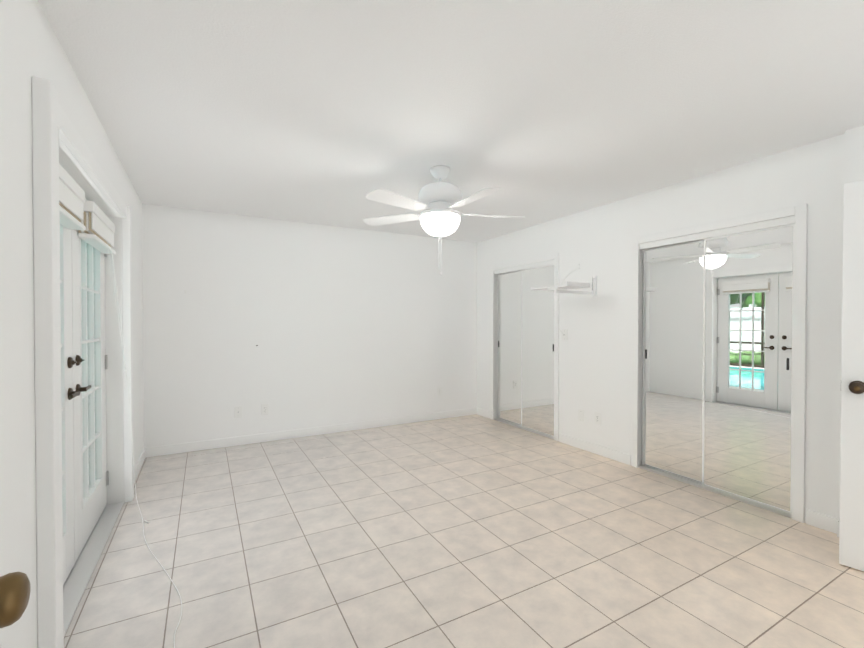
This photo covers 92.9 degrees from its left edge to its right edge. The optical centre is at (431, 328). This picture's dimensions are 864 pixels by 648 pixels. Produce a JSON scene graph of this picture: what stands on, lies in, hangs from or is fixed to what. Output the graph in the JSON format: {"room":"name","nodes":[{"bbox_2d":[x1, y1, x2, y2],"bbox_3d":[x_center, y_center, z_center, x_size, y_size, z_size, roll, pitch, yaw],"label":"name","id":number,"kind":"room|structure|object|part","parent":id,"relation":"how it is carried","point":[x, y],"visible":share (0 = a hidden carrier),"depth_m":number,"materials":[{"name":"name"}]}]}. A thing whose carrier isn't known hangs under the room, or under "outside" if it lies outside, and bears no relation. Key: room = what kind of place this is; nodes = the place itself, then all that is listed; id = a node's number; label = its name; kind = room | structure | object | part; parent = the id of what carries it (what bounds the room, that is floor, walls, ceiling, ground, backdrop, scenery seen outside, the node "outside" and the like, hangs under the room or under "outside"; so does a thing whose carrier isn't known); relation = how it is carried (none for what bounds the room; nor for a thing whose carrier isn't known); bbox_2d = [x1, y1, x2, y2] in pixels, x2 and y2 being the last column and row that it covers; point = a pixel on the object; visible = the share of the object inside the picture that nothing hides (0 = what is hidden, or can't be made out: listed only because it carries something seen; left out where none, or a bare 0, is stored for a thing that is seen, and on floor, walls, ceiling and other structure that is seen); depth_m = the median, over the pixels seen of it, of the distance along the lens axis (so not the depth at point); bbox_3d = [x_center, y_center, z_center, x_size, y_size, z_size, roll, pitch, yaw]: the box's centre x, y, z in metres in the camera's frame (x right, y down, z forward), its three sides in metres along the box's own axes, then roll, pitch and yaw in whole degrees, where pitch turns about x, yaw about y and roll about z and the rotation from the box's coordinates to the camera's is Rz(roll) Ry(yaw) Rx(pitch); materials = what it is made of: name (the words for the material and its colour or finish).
{"room":"empty bedroom","nodes":[
{"label":"empty bedroom","id":0,"kind":"room"},
{"bbox_2d":[0,572,30,627],"bbox_3d":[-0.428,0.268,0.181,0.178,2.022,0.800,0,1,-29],"label":"door knob","id":1,"kind":"object","parent":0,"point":[15,587],"depth_m":0.50,"materials":[{"name":"metal"}]},
{"bbox_2d":[0,0,143,647],"bbox_3d":[-1.628,0.051,1.674,0.200,2.440,5.080,0,1,-29],"label":"wall","id":2,"kind":"structure","parent":0,"point":[30,46],"depth_m":1.37,"materials":[{"name":"paint"}]},
{"bbox_2d":[59,164,85,584],"bbox_3d":[-1.682,0.248,1.815,0.129,2.018,0.815,0,1,-29],"label":"french door","id":3,"kind":"structure","parent":2,"relation":"in","point":[71,198],"depth_m":2.05,"materials":[{"name":"paint"}]},
{"bbox_3d":[-1.821,0.257,2.076,0.041,0.220,0.146,0,1,-29],"label":"handle","id":4,"kind":"part","parent":3,"relation":"part of","materials":[{"name":"brown metal"}]},
{"bbox_2d":[59,164,85,230],"bbox_3d":[-1.660,-0.599,1.818,0.080,0.205,0.635,0,1,-29],"label":"shade","id":5,"kind":"object","parent":2,"relation":"attached to","point":[71,196],"depth_m":1.91,"materials":[{"name":"white plastic"}]},
{"bbox_2d":[32,76,133,647],"bbox_3d":[-1.791,0.197,2.226,0.050,2.135,1.840,0,1,-29],"label":"door frame","id":6,"kind":"structure","parent":2,"relation":"attached to","point":[52,124],"depth_m":1.43,"materials":[{"name":"paint"}]},
{"bbox_2d":[71,198,115,562],"bbox_3d":[-2.085,0.240,2.540,0.129,2.018,0.824,0,1,-29],"label":"french door","id":7,"kind":"structure","parent":2,"relation":"in","point":[90,245],"depth_m":2.46,"materials":[{"name":"paint"}]},
{"bbox_3d":[-1.935,0.255,2.281,0.041,0.220,0.146,0,1,-29],"label":"handle","id":8,"kind":"part","parent":7,"relation":"part of","materials":[{"name":"brown metal"}]},
{"bbox_3d":[-2.116,0.236,2.518,0.006,1.566,0.511,0,1,-29],"label":"glass","id":9,"kind":"part","parent":7,"relation":"part of","materials":[{"name":"clear glass"}]},
{"bbox_3d":[-2.286,0.252,2.879,0.013,1.710,0.037,0,1,-29],"label":"hinge of the far french door","id":10,"kind":"part","parent":7,"relation":"part of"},
{"bbox_2d":[63,502,123,635],"bbox_3d":[-1.900,1.261,2.177,0.200,0.008,1.660,0,1,-29],"label":"sill","id":11,"kind":"structure","parent":2,"relation":"attached to","point":[77,580],"depth_m":2.19,"materials":[{"name":"silver metal"}]},
{"bbox_2d":[78,200,115,253],"bbox_3d":[-2.061,-0.607,2.539,0.080,0.205,0.635,0,1,-29],"label":"shade","id":12,"kind":"object","parent":2,"relation":"attached to","point":[100,229],"depth_m":2.40,"materials":[{"name":"white plastic"}]},
{"bbox_2d":[134,448,145,482],"bbox_3d":[-2.504,1.203,3.483,0.013,0.095,1.010,0,1,-29],"label":"baseboard","id":13,"kind":"structure","parent":2,"relation":"attached to","point":[142,457],"depth_m":3.63,"materials":[{"name":"paint"}]},
{"bbox_2d":[107,240,181,647],"bbox_3d":[-1.528,0.364,2.196,0.488,1.800,1.912,0,1,-29],"label":"blind cord","id":14,"kind":"object","parent":2,"relation":"hanging from","point":[124,362],"visible":1,"depth_m":2.66,"materials":[{"name":"white fabric"}]},
{"bbox_2d":[142,204,476,447],"bbox_3d":[-0.811,0.012,5.149,5.005,2.440,0.200,0,1,-29],"label":"wall","id":15,"kind":"structure","parent":0,"point":[339,325],"depth_m":4.62,"materials":[{"name":"paint"}]},
{"bbox_2d":[234,406,241,417],"bbox_3d":[-2.049,0.886,4.345,0.074,0.120,0.019,0,1,-29],"label":"electrical outlet","id":16,"kind":"object","parent":15,"relation":"attached to","point":[238,411],"visible":1,"depth_m":4.35,"materials":[{"name":"white plastic"}]},
{"bbox_2d":[261,404,268,414],"bbox_3d":[-1.820,0.884,4.478,0.074,0.120,0.010,0,1,-29],"label":"electrical outlet","id":17,"kind":"object","parent":15,"relation":"attached to","point":[265,409],"visible":1,"depth_m":4.47,"materials":[{"name":"white plastic"}]},
{"bbox_2d":[146,408,477,456],"bbox_3d":[-1.065,1.187,4.897,3.905,0.095,0.016,0,1,-29],"label":"baseboard","id":18,"kind":"structure","parent":15,"relation":"attached to","point":[289,434],"depth_m":4.63,"materials":[{"name":"paint"}]},
{"bbox_2d":[38,0,863,242],"bbox_3d":[0.472,-1.232,2.828,5.005,0.100,5.480,0,1,-29],"label":"ceiling","id":19,"kind":"structure","parent":0,"point":[330,112],"depth_m":2.07,"materials":[{"name":"paint"}]},
{"bbox_2d":[363,165,524,275],"bbox_3d":[0.087,-0.787,3.015,1.276,0.795,1.223,0,1,-29],"label":"fan light","id":20,"kind":"object","parent":19,"relation":"hanging from","point":[439,200],"visible":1,"depth_m":2.95,"materials":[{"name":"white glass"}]},
{"bbox_3d":[0.060,-0.542,3.064,0.035,0.305,0.028,0,1,-29],"label":"chain","id":21,"kind":"part","parent":20,"relation":"part of","materials":[{"name":"white metal"}]},
{"bbox_3d":[0.061,-0.760,3.062,0.300,0.146,0.300,0,1,-29],"label":"lamp shade","id":22,"kind":"part","parent":20,"relation":"part of","materials":[{"name":"white glass"}]},
{"bbox_2d":[64,414,863,647],"bbox_3d":[0.472,1.308,2.856,5.005,0.100,5.480,0,1,-29],"label":"floor","id":23,"kind":"structure","parent":0,"point":[474,531],"depth_m":2.27,"materials":[{"name":"tile"}]},
{"bbox_2d":[497,271,520,424],"bbox_3d":[1.018,0.245,5.271,0.026,1.924,0.561,0,1,-29],"label":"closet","id":24,"kind":"object","parent":23,"relation":"on","point":[508,347],"visible":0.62,"depth_m":5.29,"materials":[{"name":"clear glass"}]},
{"bbox_2d":[642,240,703,482],"bbox_3d":[2.035,0.265,3.441,0.026,1.924,0.568,0,1,-29],"label":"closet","id":25,"kind":"object","parent":23,"relation":"on","point":[672,360],"visible":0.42,"depth_m":3.44,"materials":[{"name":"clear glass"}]},
{"bbox_2d":[477,134,844,522],"bbox_3d":[1.920,0.029,3.647,0.110,2.440,5.080,0,1,-29],"label":"wall","id":26,"kind":"structure","parent":0,"point":[595,361],"depth_m":3.67,"materials":[{"name":"paint"}]},
{"bbox_2d":[478,408,489,418],"bbox_3d":[0.722,1.178,5.688,0.013,0.095,0.290,0,1,-29],"label":"baseboard","id":27,"kind":"structure","parent":26,"relation":"attached to","point":[481,412],"depth_m":5.67,"materials":[{"name":"paint"}]},
{"bbox_2d":[494,418,553,438],"bbox_3d":[1.136,1.222,5.049,0.081,0.022,1.086,0,1,-29],"label":"trim","id":28,"kind":"structure","parent":26,"relation":"attached to","point":[514,425],"depth_m":5.08,"materials":[{"name":"silver metal"}]},
{"bbox_2d":[521,265,553,436],"bbox_3d":[1.242,0.250,4.799,0.026,1.924,0.561,0,1,-29],"label":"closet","id":29,"kind":"object","parent":28,"relation":"on","point":[537,360],"visible":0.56,"depth_m":4.79,"materials":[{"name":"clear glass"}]},
{"bbox_2d":[490,253,558,440],"bbox_3d":[1.090,0.203,5.013,0.016,2.060,1.210,0,1,-29],"label":"trim","id":30,"kind":"structure","parent":26,"relation":"attached to","point":[555,257],"depth_m":4.53,"materials":[{"name":"paint"}]},
{"bbox_2d":[495,260,553,273],"bbox_3d":[1.136,-0.742,5.027,0.081,0.050,1.086,0,1,-29],"label":"trim","id":31,"kind":"structure","parent":26,"relation":"attached to","point":[523,267],"depth_m":4.97,"materials":[{"name":"paint"}]},
{"bbox_2d":[531,276,596,296],"bbox_3d":[1.338,-0.417,3.959,0.600,0.205,0.460,0,1,-29],"label":"bracket","id":32,"kind":"object","parent":26,"relation":"attached to","point":[567,286],"visible":1,"depth_m":3.85,"materials":[{"name":"white metal"}]},
{"bbox_2d":[562,329,566,340],"bbox_3d":[1.422,0.070,4.412,0.019,0.120,0.074,0,1,-29],"label":"light switch","id":33,"kind":"object","parent":26,"relation":"attached to","point":[564,332],"visible":1,"depth_m":4.41,"materials":[{"name":"white plastic"}]},
{"bbox_2d":[557,268,577,334],"bbox_3d":[1.430,-0.275,4.361,0.040,0.695,0.272,0,1,-29],"label":"cord","id":34,"kind":"object","parent":33,"relation":"attached to","point":[558,295],"visible":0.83,"depth_m":4.42,"materials":[{"name":"white plastic"}]},
{"bbox_2d":[559,433,630,464],"bbox_3d":[1.599,1.196,4.111,0.013,0.095,0.860,0,1,-29],"label":"baseboard","id":35,"kind":"structure","parent":26,"relation":"attached to","point":[606,452],"depth_m":4.05,"materials":[{"name":"paint"}]},
{"bbox_2d":[595,412,600,424],"bbox_3d":[1.635,0.889,4.047,0.010,0.120,0.074,0,1,-29],"label":"electrical outlet","id":36,"kind":"object","parent":26,"relation":"attached to","point":[597,418],"visible":1,"depth_m":4.04,"materials":[{"name":"white plastic"}]},
{"bbox_2d":[639,465,791,517],"bbox_3d":[2.155,1.242,3.216,0.081,0.022,1.101,0,1,-29],"label":"trim","id":37,"kind":"structure","parent":26,"relation":"attached to","point":[672,476],"depth_m":3.16,"materials":[{"name":"silver metal"}]},
{"bbox_2d":[702,224,794,513],"bbox_3d":[2.263,0.270,2.963,0.026,1.924,0.568,0,1,-29],"label":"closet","id":38,"kind":"object","parent":37,"relation":"on","point":[748,360],"visible":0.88,"depth_m":2.93,"materials":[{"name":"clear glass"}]},
{"bbox_3d":[2.374,0.239,2.739,0.004,0.080,0.012,0,1,-29],"label":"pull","id":39,"kind":"part","parent":38,"relation":"part of","materials":[{"name":"black metal"}]},
{"bbox_2d":[640,216,794,249],"bbox_3d":[2.155,-0.721,3.194,0.081,0.050,1.101,0,1,-29],"label":"trim","id":40,"kind":"structure","parent":26,"relation":"attached to","point":[725,231],"depth_m":3.09,"materials":[{"name":"paint"}]},
{"bbox_2d":[631,204,807,522],"bbox_3d":[2.109,0.224,3.179,0.016,2.060,1.225,0,1,-29],"label":"trim","id":41,"kind":"structure","parent":26,"relation":"attached to","point":[799,212],"depth_m":2.69,"materials":[{"name":"paint"}]},
{"bbox_2d":[844,125,863,182],"bbox_3d":[2.786,0.048,1.931,0.045,2.440,1.240,0,1,-29],"label":"wall","id":42,"kind":"structure","parent":0,"point":[854,154],"depth_m":2.41,"materials":[{"name":"paint"}]},
{"bbox_2d":[839,180,863,570],"bbox_3d":[2.450,0.249,1.891,0.182,2.022,0.800,-1,1,-41],"label":"bathroom door","id":43,"kind":"structure","parent":42,"relation":"in","point":[851,539],"depth_m":2.15,"materials":[{"name":"paint"}]},
{"bbox_3d":[2.226,0.305,2.145,0.182,0.067,0.067,-1,1,-42],"label":"knob","id":44,"kind":"part","parent":43,"relation":"part of","materials":[{"name":"brown metal"}]}
]}

